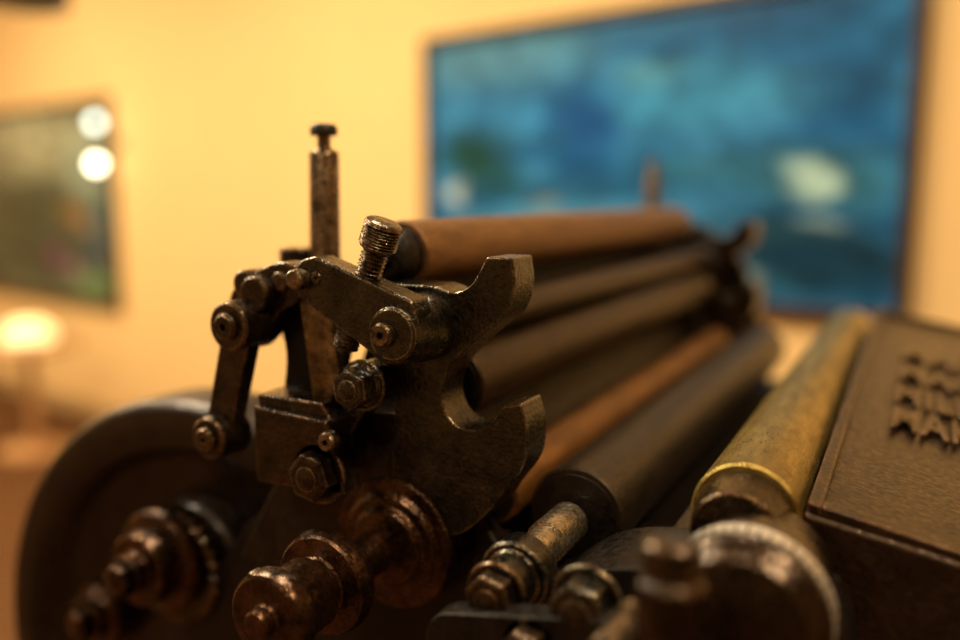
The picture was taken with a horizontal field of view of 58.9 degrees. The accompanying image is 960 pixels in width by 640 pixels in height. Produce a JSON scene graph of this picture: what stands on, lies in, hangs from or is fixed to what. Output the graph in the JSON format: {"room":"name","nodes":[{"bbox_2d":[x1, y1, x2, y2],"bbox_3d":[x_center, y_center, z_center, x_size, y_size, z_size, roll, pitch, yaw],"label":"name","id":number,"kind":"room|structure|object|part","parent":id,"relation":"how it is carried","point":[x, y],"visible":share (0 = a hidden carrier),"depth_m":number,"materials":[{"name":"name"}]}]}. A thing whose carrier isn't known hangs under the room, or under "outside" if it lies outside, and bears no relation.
{"room":"museum gallery","nodes":[
{"label":"museum gallery","id":0,"kind":"room"},
{"bbox_2d":[0,388,92,639],"bbox_3d":[-1.843,1.180,1.253,10.500,0.100,5.593,7,11,39],"label":"floor","id":1,"kind":"structure","parent":0,"point":[19,480],"depth_m":4.00,"materials":[{"name":"brown wood"}]},
{"bbox_2d":[0,335,80,460],"bbox_3d":[-2.282,0.393,4.335,0.480,0.560,0.480,4,9,27],"label":"side table","id":2,"kind":"object","parent":1,"relation":"on","point":[37,447],"visible":0.88,"depth_m":4.30,"materials":[{"name":"brown wood"}]},
{"bbox_2d":[0,319,56,344],"bbox_3d":[-2.282,0.057,4.286,0.260,0.119,0.260,4,9,27],"label":"table lamp","id":3,"kind":"object","parent":2,"relation":"on","point":[23,332],"visible":1,"depth_m":4.20,"materials":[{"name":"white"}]},
{"bbox_2d":[183,513,515,639],"bbox_3d":[0.032,0.638,0.603,0.790,1.158,0.028,4,9,27],"label":"frame","id":4,"kind":"object","parent":1,"relation":"on","point":[383,621],"visible":0.09,"depth_m":0.58,"materials":[{"name":"black metal"}]},
{"bbox_2d":[14,387,274,639],"bbox_3d":[-0.210,0.293,0.699,0.474,0.474,0.056,4,9,27],"label":"guard","id":5,"kind":"object","parent":4,"relation":"attached to","point":[132,458],"visible":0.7,"depth_m":0.72,"materials":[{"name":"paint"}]},
{"bbox_2d":[71,577,145,639],"bbox_3d":[-0.320,0.249,0.725,0.056,0.056,0.040,4,9,27],"label":"stud","id":6,"kind":"object","parent":5,"relation":"attached to","point":[116,618],"visible":0.75,"depth_m":0.71,"materials":[{"name":"black metal"}]},
{"bbox_2d":[111,508,202,611],"bbox_3d":[-0.248,0.185,0.646,0.081,0.081,0.055,4,9,27],"label":"guard hub","id":7,"kind":"object","parent":4,"relation":"attached to","point":[165,553],"visible":0.91,"depth_m":0.63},
{"bbox_2d":[232,528,388,639],"bbox_3d":[-0.087,0.149,0.485,0.061,0.061,0.119,4,9,27],"label":"shaft","id":8,"kind":"object","parent":4,"relation":"attached to","point":[323,583],"visible":0.94,"depth_m":0.46,"materials":[{"name":"brown metal"}]},
{"bbox_2d":[247,568,260,577],"bbox_3d":[-0.118,0.134,0.446,0.006,0.006,0.008,4,9,27],"label":"screw","id":9,"kind":"object","parent":8,"relation":"attached to","point":[251,573],"visible":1,"depth_m":0.44,"materials":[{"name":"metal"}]},
{"bbox_2d":[242,403,394,565],"bbox_3d":[-0.090,0.110,0.559,0.161,0.120,0.026,4,9,27],"label":"frame cheek","id":10,"kind":"object","parent":4,"relation":"attached to","point":[285,515],"visible":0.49,"depth_m":0.56,"materials":[{"name":"paint"}]},
{"bbox_2d":[254,404,361,495],"bbox_3d":[-0.105,0.078,0.518,0.068,0.048,0.019,4,9,27],"label":"mounting block","id":11,"kind":"object","parent":10,"relation":"attached to","point":[280,433],"visible":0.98,"depth_m":0.51,"materials":[{"name":"brown metal"}]},
{"bbox_2d":[258,386,345,420],"bbox_3d":[-0.106,0.051,0.527,0.058,0.011,0.028,4,9,27],"label":"cap","id":12,"kind":"object","parent":11,"relation":"on","point":[298,399],"depth_m":0.52,"materials":[{"name":"grey metal"}]},
{"bbox_2d":[288,450,336,502],"bbox_3d":[-0.099,0.092,0.500,0.029,0.028,0.011,4,9,27],"label":"bolt","id":13,"kind":"object","parent":11,"relation":"attached to","point":[320,465],"visible":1,"depth_m":0.49,"materials":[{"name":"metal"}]},
{"bbox_2d":[295,445,345,503],"bbox_3d":[-0.096,0.091,0.506,0.038,0.038,0.003,4,9,27],"label":"washer","id":14,"kind":"object","parent":11,"relation":"attached to","point":[338,466],"depth_m":0.50,"materials":[{"name":"brown metal"}]},
{"bbox_2d":[300,300,354,449],"bbox_3d":[-0.095,0.025,0.520,0.038,0.110,0.007,4,9,27],"label":"slide","id":15,"kind":"object","parent":11,"relation":"attached to","point":[325,362],"visible":0.28,"depth_m":0.52,"materials":[{"name":"metal"}]},
{"bbox_2d":[318,430,339,452],"bbox_3d":[-0.088,0.071,0.495,0.012,0.012,0.008,4,9,27],"label":"screw","id":16,"kind":"object","parent":11,"relation":"attached to","point":[328,441],"visible":1,"depth_m":0.49,"materials":[{"name":"metal"}]},
{"bbox_2d":[333,358,399,442],"bbox_3d":[-0.080,0.058,0.521,0.064,0.071,0.027,4,9,27],"label":"tie arm","id":17,"kind":"object","parent":11,"relation":"attached to","point":[356,420],"depth_m":0.51,"materials":[{"name":"metal"}]},
{"bbox_2d":[343,359,385,411],"bbox_3d":[-0.069,0.038,0.500,0.031,0.031,0.003,4,9,27],"label":"washer","id":18,"kind":"object","parent":17,"relation":"attached to","point":[381,378],"depth_m":0.49,"materials":[{"name":"metal"}]},
{"bbox_2d":[333,366,375,410],"bbox_3d":[-0.073,0.040,0.493,0.023,0.024,0.014,4,9,27],"label":"nut","id":19,"kind":"object","parent":18,"relation":"attached to","point":[363,381],"depth_m":0.49,"materials":[{"name":"metal"}]},
{"bbox_3d":[-0.064,0.037,0.509,0.027,0.027,0.027,4,9,27],"label":"hexagonal cap","id":20,"kind":"part","parent":17,"relation":"part of","materials":[{"name":"grey metal"}]},
{"bbox_2d":[282,307,351,388],"bbox_3d":[-0.108,0.018,0.548,0.057,0.085,0.015,4,9,27],"label":"rocker plate","id":21,"kind":"object","parent":10,"relation":"attached to","point":[297,368],"visible":0.29,"depth_m":0.54,"materials":[{"name":"brown metal"}]},
{"bbox_2d":[208,346,259,428],"bbox_3d":[-0.155,0.037,0.537,0.043,0.095,0.012,4,9,27],"label":"link arm","id":22,"kind":"object","parent":21,"relation":"attached to","point":[234,373],"visible":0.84,"depth_m":0.53},
{"bbox_2d":[193,414,251,458],"bbox_3d":[-0.166,0.073,0.546,0.030,0.030,0.025,4,9,27],"label":"boss","id":23,"kind":"object","parent":22,"relation":"attached to","point":[229,441],"visible":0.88,"depth_m":0.54,"materials":[{"name":"brown metal"}]},
{"bbox_2d":[196,427,215,450],"bbox_3d":[-0.172,0.075,0.535,0.015,0.015,0.006,4,9,27],"label":"screw","id":24,"kind":"object","parent":23,"relation":"attached to","point":[205,437],"visible":1,"depth_m":0.53,"materials":[{"name":"brown metal"}]},
{"bbox_2d":[210,298,279,350],"bbox_3d":[-0.146,0.002,0.528,0.033,0.033,0.030,4,9,27],"label":"boss","id":25,"kind":"object","parent":22,"relation":"attached to","point":[255,328],"visible":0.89,"depth_m":0.52,"materials":[{"name":"brown metal"}]},
{"bbox_2d":[214,313,237,340],"bbox_3d":[-0.154,0.004,0.514,0.017,0.017,0.006,4,9,27],"label":"screw","id":26,"kind":"object","parent":25,"relation":"attached to","point":[226,319],"visible":1,"depth_m":0.51,"materials":[{"name":"brown metal"}]},
{"bbox_3d":[-0.108,0.018,0.548,0.057,0.085,0.015,4,9,27],"label":"plate","id":27,"kind":"part","parent":21,"relation":"part of","materials":[{"name":"black metal"}]},
{"bbox_2d":[309,123,340,258],"bbox_3d":[-0.108,-0.010,0.592,0.026,0.248,0.023,4,9,27],"label":"post","id":28,"kind":"object","parent":4,"relation":"attached to","point":[324,189],"depth_m":0.57,"materials":[{"name":"metal"}]},
{"bbox_2d":[279,246,309,337],"bbox_3d":[-0.128,-0.019,0.596,0.023,0.064,0.023,4,9,27],"label":"sleeve","id":29,"kind":"object","parent":28,"relation":"attached to","point":[298,253],"visible":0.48,"depth_m":0.58,"materials":[{"name":"brown metal"}]},
{"bbox_3d":[-0.105,-0.128,0.573,0.018,0.008,0.018,4,9,27],"label":"post cap","id":30,"kind":"part","parent":28,"relation":"part of","materials":[{"name":"black metal"}]},
{"bbox_2d":[338,477,474,608],"bbox_3d":[-0.049,0.137,0.538,0.088,0.088,0.047,4,9,27],"label":"flange","id":31,"kind":"object","parent":4,"relation":"attached to","point":[425,562],"depth_m":0.52,"materials":[{"name":"brown metal"}]},
{"bbox_2d":[393,254,545,535],"bbox_3d":[-0.010,0.046,0.506,0.096,0.171,0.027,4,9,27],"label":"bracket","id":32,"kind":"object","parent":4,"relation":"attached to","point":[467,464],"visible":0.9,"depth_m":0.49,"materials":[{"name":"metal"}]},
{"bbox_2d":[296,255,430,364],"bbox_3d":[-0.067,-0.007,0.485,0.086,0.058,0.018,4,9,27],"label":"lever arm","id":33,"kind":"object","parent":32,"relation":"attached to","point":[350,301],"visible":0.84,"depth_m":0.48},
{"bbox_2d":[285,269,310,290],"bbox_3d":[-0.099,-0.025,0.498,0.012,0.012,0.033,4,9,27],"label":"pin","id":34,"kind":"object","parent":33,"relation":"attached to","point":[296,279],"depth_m":0.48,"materials":[{"name":"brown metal"}]},
{"bbox_2d":[311,272,320,283],"bbox_3d":[-0.093,-0.024,0.487,0.008,0.008,0.003,4,9,27],"label":"pin","id":35,"kind":"object","parent":33,"relation":"in","point":[317,274],"depth_m":0.49,"materials":[{"name":"brown metal"}]},
{"bbox_2d":[333,247,387,353],"bbox_3d":[-0.069,-0.011,0.486,0.037,0.064,0.016,4,9,27],"label":"screw","id":36,"kind":"object","parent":33,"relation":"attached to","point":[371,265],"visible":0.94,"depth_m":0.48,"materials":[{"name":"metal"}]},
{"bbox_2d":[369,292,456,362],"bbox_3d":[-0.040,0.006,0.480,0.040,0.040,0.039,4,9,27],"label":"boss","id":37,"kind":"object","parent":33,"relation":"attached to","point":[431,339],"depth_m":0.47,"materials":[{"name":"brown metal"}]},
{"bbox_2d":[371,322,394,347],"bbox_3d":[-0.053,0.008,0.464,0.014,0.014,0.008,4,9,27],"label":"pin","id":38,"kind":"object","parent":37,"relation":"in","point":[383,329],"depth_m":0.46,"materials":[{"name":"brown metal"}]},
{"bbox_2d":[362,252,780,561],"bbox_3d":[0.256,0.095,0.785,0.435,0.264,0.640,4,9,27],"label":"bed","id":39,"kind":"object","parent":4,"relation":"attached to","point":[561,393],"visible":0.12,"depth_m":0.80,"materials":[{"name":"black metal"}]},
{"bbox_2d":[448,276,476,286],"bbox_3d":[-0.019,-0.030,0.674,0.012,0.007,0.046,4,9,27],"label":"plate","id":40,"kind":"object","parent":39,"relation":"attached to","point":[468,281],"depth_m":0.68,"materials":[{"name":"black metal"}]},
{"bbox_2d":[533,244,654,275],"bbox_3d":[0.137,-0.068,0.968,0.012,0.018,0.398,4,9,27],"label":"plate","id":41,"kind":"object","parent":39,"relation":"attached to","point":[546,268],"depth_m":0.93,"materials":[{"name":"black metal"}]},
{"bbox_2d":[531,325,784,558],"bbox_3d":[0.205,0.077,0.790,0.060,0.060,0.635,4,9,27],"label":"roller","id":42,"kind":"object","parent":39,"relation":"on","point":[635,461],"visible":0.83,"depth_m":0.63,"materials":[{"name":"black rubber"}]},
{"bbox_2d":[527,502,587,561],"bbox_3d":[0.038,0.123,0.474,0.024,0.024,0.065,4,9,27],"label":"roller shaft","id":43,"kind":"object","parent":42,"relation":"attached to","point":[561,528],"depth_m":0.47,"materials":[{"name":"metal"}]},
{"bbox_2d":[536,474,616,556],"bbox_3d":[0.212,0.075,0.803,0.053,0.053,0.715,4,9,27],"label":"roller end","id":44,"kind":"object","parent":42,"relation":"attached to","point":[598,508],"depth_m":0.51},
{"bbox_2d":[803,308,959,639],"bbox_3d":[0.380,0.107,0.656,0.176,0.155,0.605,4,9,27],"label":"fountain","id":45,"kind":"object","parent":39,"relation":"on","point":[898,590],"depth_m":0.45,"materials":[{"name":"brown metal"}]},
{"bbox_3d":[0.306,0.042,0.685,0.007,0.034,0.601,4,9,27],"label":"cover lip","id":46,"kind":"part","parent":45,"relation":"part of","materials":[{"name":"brown metal"}]},
{"bbox_3d":[0.245,0.116,0.391,0.165,0.037,0.009,4,9,27],"label":"front lip of the cover","id":47,"kind":"part","parent":45,"relation":"part of","materials":[{"name":"brown metal"}]},
{"bbox_3d":[0.520,0.012,0.906,0.165,0.037,0.009,4,9,27],"label":"cover lip","id":48,"kind":"part","parent":45,"relation":"part of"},
{"bbox_2d":[890,405,959,448],"bbox_3d":[0.323,0.078,0.564,0.091,0.024,0.052,4,9,28],"label":"cast lettering","id":49,"kind":"object","parent":45,"relation":"on","point":[934,428],"visible":1,"depth_m":0.57,"materials":[{"name":"brown paint"}]},
{"bbox_2d":[894,382,959,422],"bbox_3d":[0.361,0.068,0.619,0.106,0.027,0.055,4,9,28],"label":"cast lettering","id":50,"kind":"object","parent":45,"relation":"on","point":[900,394],"visible":1,"depth_m":0.62,"materials":[{"name":"brown paint"}]},
{"bbox_2d":[898,362,959,395],"bbox_3d":[0.452,0.072,0.653,0.236,0.052,0.059,4,9,27],"label":"cast lettering","id":51,"kind":"object","parent":45,"relation":"on","point":[939,380],"visible":1,"depth_m":0.69,"materials":[{"name":"brown paint"}]},
{"bbox_2d":[901,343,959,375],"bbox_3d":[0.489,0.059,0.719,0.240,0.052,0.062,4,9,27],"label":"cast lettering","id":52,"kind":"object","parent":45,"relation":"on","point":[920,356],"visible":1,"depth_m":0.75,"materials":[{"name":"brown paint"}]},
{"bbox_2d":[495,328,729,523],"bbox_3d":[0.155,0.070,0.815,0.038,0.038,0.635,4,9,27],"label":"roller","id":53,"kind":"object","parent":4,"relation":"attached to","point":[565,437],"visible":0.49,"depth_m":0.70,"materials":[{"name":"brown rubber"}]},
{"bbox_2d":[542,527,857,639],"bbox_3d":[0.093,0.200,0.455,0.201,0.171,0.062,4,9,27],"label":"front bearing","id":54,"kind":"object","parent":4,"relation":"attached to","point":[617,555],"visible":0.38,"depth_m":0.43,"materials":[{"name":"black metal"}]},
{"bbox_2d":[474,532,557,603],"bbox_3d":[0.016,0.132,0.433,0.038,0.038,0.036,4,9,27],"label":"journal collar","id":55,"kind":"object","parent":54,"relation":"on","point":[526,554],"visible":0.66,"depth_m":0.43,"materials":[{"name":"metal"}]},
{"bbox_2d":[426,601,642,639],"bbox_3d":[0.030,0.151,0.397,0.120,0.050,0.015,4,9,27],"label":"mounting bracket","id":56,"kind":"object","parent":54,"relation":"attached to","point":[457,621],"visible":0.62,"depth_m":0.40,"materials":[{"name":"black metal"}]},
{"bbox_2d":[465,570,516,608],"bbox_3d":[0.005,0.135,0.413,0.025,0.024,0.010,4,9,27],"label":"nut","id":57,"kind":"object","parent":56,"relation":"on","point":[501,587],"visible":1,"depth_m":0.41,"materials":[{"name":"brown metal"}]},
{"bbox_2d":[467,561,526,603],"bbox_3d":[0.008,0.135,0.419,0.032,0.033,0.003,4,9,27],"label":"washer","id":58,"kind":"object","parent":56,"relation":"on","point":[508,571],"depth_m":0.41,"materials":[{"name":"metal"}]},
{"bbox_2d":[505,624,544,639],"bbox_3d":[0.020,0.151,0.388,0.021,0.021,0.010,4,9,27],"label":"nut","id":59,"kind":"object","parent":56,"relation":"attached to","point":[523,632],"visible":1,"depth_m":0.39,"materials":[{"name":"brown metal"}]},
{"bbox_2d":[504,618,551,639],"bbox_3d":[0.023,0.150,0.394,0.027,0.027,0.003,4,9,27],"label":"washer","id":60,"kind":"object","parent":56,"relation":"attached to","point":[519,623],"depth_m":0.39,"materials":[{"name":"black metal"}]},
{"bbox_2d":[549,574,611,618],"bbox_3d":[0.046,0.131,0.386,0.027,0.026,0.014,4,9,27],"label":"nut","id":61,"kind":"object","parent":56,"relation":"on","point":[593,595],"visible":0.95,"depth_m":0.38,"materials":[{"name":"metal"}]},
{"bbox_2d":[552,564,622,606],"bbox_3d":[0.050,0.130,0.394,0.035,0.035,0.003,4,9,27],"label":"washer","id":62,"kind":"object","parent":56,"relation":"on","point":[594,573],"depth_m":0.39,"materials":[{"name":"grey metal"}]},
{"bbox_2d":[591,597,640,639],"bbox_3d":[0.060,0.134,0.364,0.016,0.016,0.040,4,9,27],"label":"stud","id":63,"kind":"object","parent":56,"relation":"attached to","point":[620,624],"visible":0.64,"depth_m":0.36,"materials":[{"name":"metal"}]},
{"bbox_2d":[634,531,705,639],"bbox_3d":[0.070,0.147,0.323,0.026,0.135,0.028,4,9,27],"label":"screw","id":64,"kind":"object","parent":63,"relation":"attached to","point":[670,589],"visible":1,"depth_m":0.31,"materials":[{"name":"brown metal"}]},
{"bbox_2d":[697,511,836,639],"bbox_3d":[0.126,0.128,0.395,0.075,0.075,0.073,4,9,27],"label":"drum","id":65,"kind":"object","parent":54,"relation":"attached to","point":[756,590],"visible":0.66,"depth_m":0.36,"materials":[{"name":"brown metal"}]},
{"bbox_2d":[691,523,838,639],"bbox_3d":[0.118,0.130,0.380,0.077,0.077,0.012,4,9,27],"label":"ring","id":66,"kind":"object","parent":65,"relation":"in","point":[777,538],"visible":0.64,"depth_m":0.37,"materials":[{"name":"silver metal"}]},
{"bbox_2d":[693,525,838,637],"bbox_3d":[0.118,0.130,0.380,0.078,0.078,0.008,4,9,27],"label":"tick marks","id":67,"kind":"object","parent":66,"relation":"attached to","point":[749,526],"visible":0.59,"depth_m":0.36,"materials":[{"name":"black paint"}]},
{"bbox_2d":[691,309,871,519],"bbox_3d":[0.289,0.057,0.725,0.055,0.055,0.665,4,9,27],"label":"roller","id":68,"kind":"object","parent":54,"relation":"attached to","point":[785,442],"visible":0.68,"depth_m":0.53,"materials":[{"name":"gold metal"}]},
{"bbox_2d":[689,473,791,535],"bbox_3d":[0.129,0.104,0.423,0.050,0.050,0.023,4,9,27],"label":"hub","id":69,"kind":"object","parent":68,"relation":"attached to","point":[737,493],"depth_m":0.42,"materials":[{"name":"brown metal"}]},
{"bbox_2d":[713,471,787,501],"bbox_3d":[0.295,0.055,0.736,0.048,0.048,0.750,4,9,27],"label":"roller end","id":70,"kind":"object","parent":68,"relation":"attached to","point":[741,472],"depth_m":0.43,"materials":[{"name":"brown metal"}]},
{"bbox_2d":[680,306,707,335],"bbox_3d":[0.343,0.552,1.189,0.790,1.158,0.030,4,9,27],"label":"frame","id":71,"kind":"object","parent":1,"relation":"on","point":[693,317],"visible":0.04,"depth_m":1.12,"materials":[{"name":"black metal"}]},
{"bbox_2d":[644,161,660,257],"bbox_3d":[0.236,-0.097,1.185,0.026,0.247,0.023,4,9,27],"label":"post","id":72,"kind":"object","parent":71,"relation":"attached to","point":[653,178],"visible":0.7,"depth_m":1.16,"materials":[{"name":"metal"}]},
{"bbox_2d":[658,221,761,338],"bbox_3d":[0.322,-0.036,1.207,0.150,0.219,0.027,4,9,27],"label":"rear cheek","id":73,"kind":"object","parent":71,"relation":"attached to","point":[737,277],"visible":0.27,"depth_m":1.18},
{"bbox_2d":[686,220,763,339],"bbox_3d":[0.331,-0.049,1.150,0.096,0.171,0.055,4,9,27],"label":"bracket","id":74,"kind":"object","parent":71,"relation":"attached to","point":[729,312],"visible":0.75,"depth_m":1.12,"materials":[{"name":"brown metal"}]},
{"bbox_2d":[395,207,690,280],"bbox_3d":[0.104,-0.085,0.840,0.044,0.044,0.670,4,9,27],"label":"roller","id":75,"kind":"object","parent":74,"relation":"attached to","point":[453,248],"visible":0.78,"depth_m":0.69,"materials":[{"name":"brown rubber"}]},
{"bbox_2d":[380,228,421,281],"bbox_3d":[-0.056,-0.041,0.537,0.035,0.035,0.020,4,9,27],"label":"top roller end collar","id":76,"kind":"object","parent":75,"relation":"attached to","point":[405,263],"visible":0.39,"depth_m":0.53,"materials":[{"name":"black metal"}]},
{"bbox_2d":[384,227,423,279],"bbox_3d":[0.103,-0.085,0.837,0.037,0.037,0.715,4,9,27],"label":"roller end","id":77,"kind":"object","parent":75,"relation":"attached to","point":[389,258],"depth_m":0.54,"materials":[{"name":"black metal"}]},
{"bbox_2d":[469,269,711,411],"bbox_3d":[0.129,-0.001,0.819,0.047,0.047,0.635,4,9,27],"label":"roller","id":78,"kind":"object","parent":74,"relation":"attached to","point":[517,357],"visible":0.63,"depth_m":0.68,"materials":[{"name":"brown rubber"}]},
{"bbox_2d":[463,363,477,405],"bbox_3d":[0.136,-0.003,0.832,0.040,0.040,0.715,4,9,27],"label":"roller end","id":79,"kind":"object","parent":78,"relation":"attached to","point":[470,385],"depth_m":0.53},
{"bbox_2d":[502,249,703,328],"bbox_3d":[0.129,-0.038,0.814,0.024,0.024,0.635,4,9,27],"label":"roller","id":80,"kind":"object","parent":74,"relation":"attached to","point":[548,298],"visible":0.59,"depth_m":0.75,"materials":[{"name":"brown rubber"}]},
{"bbox_2d":[692,245,730,278],"bbox_3d":[0.308,-0.079,1.153,0.052,0.052,0.072,4,9,27],"label":"boss","id":81,"kind":"object","parent":74,"relation":"attached to","point":[711,266],"depth_m":1.12,"materials":[{"name":"brown metal"}]},
{"bbox_2d":[68,621,77,634],"bbox_3d":[-0.334,0.253,0.699,0.012,0.012,0.003,4,9,27],"label":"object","id":82,"kind":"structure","parent":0,"point":[73,627],"depth_m":0.70,"materials":[{"name":"brown metal"}]},
{"bbox_2d":[66,609,92,639],"bbox_3d":[-0.332,0.252,0.704,0.023,0.022,0.010,4,9,27],"label":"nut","id":83,"kind":"object","parent":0,"point":[82,619],"depth_m":0.70,"materials":[{"name":"brown metal"}]},
{"bbox_2d":[74,606,95,638],"bbox_3d":[-0.329,0.251,0.709,0.030,0.030,0.003,4,9,27],"label":"washer","id":84,"kind":"object","parent":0,"point":[91,616],"depth_m":0.70,"materials":[{"name":"black metal"}]},
{"bbox_2d":[106,575,117,590],"bbox_3d":[-0.266,0.190,0.613,0.012,0.012,0.003,4,9,27],"label":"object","id":85,"kind":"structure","parent":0,"point":[111,582],"depth_m":0.61,"materials":[{"name":"brown metal"}]},
{"bbox_2d":[103,562,133,596],"bbox_3d":[-0.263,0.189,0.618,0.023,0.022,0.010,4,9,27],"label":"nut","id":86,"kind":"object","parent":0,"point":[123,575],"depth_m":0.61,"materials":[{"name":"brown metal"}]},
{"bbox_2d":[112,557,139,596],"bbox_3d":[-0.260,0.188,0.624,0.030,0.030,0.003,4,9,27],"label":"washer","id":87,"kind":"object","parent":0,"point":[131,565],"depth_m":0.62,"materials":[{"name":"brown metal"}]},
{"bbox_2d":[155,503,225,624],"bbox_3d":[-0.235,0.190,0.664,0.094,0.094,0.017,4,9,27],"label":"guard pinion","id":88,"kind":"object","parent":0,"point":[212,551],"depth_m":0.64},
{"bbox_2d":[168,492,245,625],"bbox_3d":[-0.223,0.196,0.677,0.115,0.115,0.019,4,9,27],"label":"boss","id":89,"kind":"object","parent":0,"point":[226,522],"depth_m":0.66,"materials":[{"name":"black metal"}]},
{"bbox_2d":[234,267,263,296],"bbox_3d":[-0.140,-0.024,0.543,0.018,0.018,0.032,4,9,27],"label":"cap","id":90,"kind":"object","parent":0,"point":[241,275],"depth_m":0.53,"materials":[{"name":"brown metal"}]},
{"bbox_2d":[230,261,301,346],"bbox_3d":[-0.131,-0.010,0.536,0.060,0.056,0.016,4,9,27],"label":"rocker arm","id":91,"kind":"object","parent":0,"point":[288,300],"depth_m":0.52},
{"bbox_2d":[240,275,277,311],"bbox_3d":[-0.130,-0.018,0.535,0.024,0.024,0.038,4,9,27],"label":"boss","id":92,"kind":"object","parent":91,"relation":"attached to","point":[258,290],"depth_m":0.52,"materials":[{"name":"brown metal"}]},
{"bbox_2d":[271,271,287,290],"bbox_3d":[-0.115,-0.025,0.530,0.012,0.012,0.032,4,9,27],"label":"pin","id":93,"kind":"object","parent":91,"relation":"attached to","point":[278,280],"depth_m":0.52,"materials":[{"name":"brown metal"}]},
{"bbox_2d":[295,467,315,491],"bbox_3d":[-0.102,0.093,0.495,0.015,0.015,0.003,4,9,27],"label":"bolt end","id":94,"kind":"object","parent":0,"point":[305,479],"depth_m":0.49,"materials":[{"name":"brown metal"}]},
{"bbox_2d":[338,380,355,400],"bbox_3d":[-0.076,0.041,0.486,0.013,0.012,0.003,4,9,27],"label":"bolt end","id":95,"kind":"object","parent":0,"point":[346,389],"depth_m":0.48,"materials":[{"name":"metal"}]},
{"bbox_2d":[358,215,402,255],"bbox_3d":[-0.056,-0.047,0.474,0.025,0.022,0.023,4,9,27],"label":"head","id":96,"kind":"object","parent":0,"point":[380,235],"depth_m":0.47},
{"bbox_2d":[0,0,959,408],"bbox_3d":[-0.106,-0.658,3.100,10.200,3.000,0.151,7,11,39],"label":"wall","id":97,"kind":"structure","parent":0,"point":[215,104],"depth_m":3.83,"materials":[{"name":"yellow paint"}]},
{"bbox_2d":[0,373,112,419],"bbox_3d":[-0.159,0.786,3.248,10.180,0.100,0.016,7,11,39],"label":"baseboard","id":98,"kind":"structure","parent":97,"relation":"attached to","point":[74,404],"depth_m":5.23,"materials":[{"name":"paint"}]},
{"bbox_2d":[0,95,123,310],"bbox_3d":[-2.652,-0.697,5.102,1.826,1.135,0.039,7,11,39],"label":"framed painting","id":99,"kind":"object","parent":97,"relation":"attached to","point":[59,228],"visible":1,"depth_m":4.92,"materials":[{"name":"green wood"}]},
{"bbox_3d":[-2.652,-1.244,5.021,1.826,0.030,0.039,7,11,39],"label":"frame","id":100,"kind":"part","parent":99,"relation":"part of","materials":[{"name":"brown wood"}]},
{"bbox_3d":[-2.652,-0.151,5.182,1.826,0.030,0.039,7,11,39],"label":"frame","id":101,"kind":"part","parent":99,"relation":"part of","materials":[{"name":"brown wood"}]},
{"bbox_3d":[-1.960,-0.614,4.535,0.030,1.075,0.039,7,11,39],"label":"frame","id":102,"kind":"part","parent":99,"relation":"part of","materials":[{"name":"brown wood"}]},
{"bbox_2d":[89,117,121,168],"bbox_3d":[-1.938,-0.912,4.396,0.067,0.260,0.154,7,11,39],"label":"wall lamp","id":103,"kind":"object","parent":97,"relation":"attached to","point":[94,122],"visible":1,"depth_m":4.36,"materials":[{"name":"white"}]},
{"bbox_3d":[-1.965,-1.009,4.337,0.052,0.052,0.052,4,9,27],"label":"bulb","id":104,"kind":"part","parent":103,"relation":"part of","materials":[{"name":"white glass"}]},
{"bbox_3d":[-1.971,-0.906,4.357,0.008,0.205,0.008,4,9,27],"label":"lamp rod","id":105,"kind":"part","parent":103,"relation":"part of","materials":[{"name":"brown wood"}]},
{"bbox_3d":[-1.977,-0.804,4.377,0.052,0.052,0.052,4,9,27],"label":"bulb","id":106,"kind":"part","parent":103,"relation":"part of","materials":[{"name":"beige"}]},
{"bbox_3d":[-1.930,-0.911,4.406,0.050,0.050,0.129,7,11,39],"label":"lamp arm","id":107,"kind":"part","parent":103,"relation":"part of","materials":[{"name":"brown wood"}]},
{"bbox_2d":[421,0,932,320],"bbox_3d":[0.430,-0.489,2.551,1.625,0.865,0.039,7,11,39],"label":"framed painting","id":108,"kind":"object","parent":97,"relation":"attached to","point":[803,120],"visible":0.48,"depth_m":2.34,"materials":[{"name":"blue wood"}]},
{"bbox_3d":[-0.184,-0.563,3.054,0.030,0.805,0.039,7,11,39],"label":"frame","id":109,"kind":"part","parent":108,"relation":"part of","materials":[{"name":"brown wood"}]},
{"bbox_3d":[0.430,-0.902,2.490,1.625,0.030,0.039,7,11,39],"label":"frame","id":110,"kind":"part","parent":108,"relation":"part of","materials":[{"name":"brown wood"}]},
{"bbox_3d":[0.430,-0.076,2.612,1.625,0.030,0.039,7,11,39],"label":"frame","id":111,"kind":"part","parent":108,"relation":"part of","materials":[{"name":"brown wood"}]},
{"bbox_3d":[1.044,-0.415,2.047,0.030,0.805,0.039,7,11,39],"label":"frame","id":112,"kind":"part","parent":108,"relation":"part of","materials":[{"name":"brown wood"}]},
{"bbox_2d":[473,590,497,609],"bbox_3d":[0.003,0.136,0.408,0.013,0.013,0.003,4,9,27],"label":"bolt","id":113,"kind":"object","parent":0,"point":[483,599],"depth_m":0.41,"materials":[{"name":"brown metal"}]},
{"bbox_2d":[560,600,589,628],"bbox_3d":[0.042,0.132,0.380,0.014,0.014,0.003,4,9,27],"label":"bolt","id":114,"kind":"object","parent":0,"point":[573,613],"depth_m":0.38,"materials":[{"name":"brown metal"}]},
{"bbox_2d":[674,505,691,527],"bbox_3d":[0.303,0.098,0.760,0.098,0.042,0.632,4,9,27],"label":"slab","id":115,"kind":"object","parent":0,"point":[684,521],"depth_m":0.52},
{"bbox_3d":[-1.843,-1.887,0.802,10.500,0.100,5.593,7,11,39],"label":"ceiling","id":116,"kind":"structure","parent":0,"visible":0},
{"bbox_2d":[0,0,71,14],"bbox_3d":[-1.020,-1.337,1.825,0.180,1.284,0.180,4,9,27],"label":"pendant lamp","id":117,"kind":"object","parent":116,"relation":"hanging from","point":[36,7],"visible":1,"depth_m":1.90,"materials":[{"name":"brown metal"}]}
]}

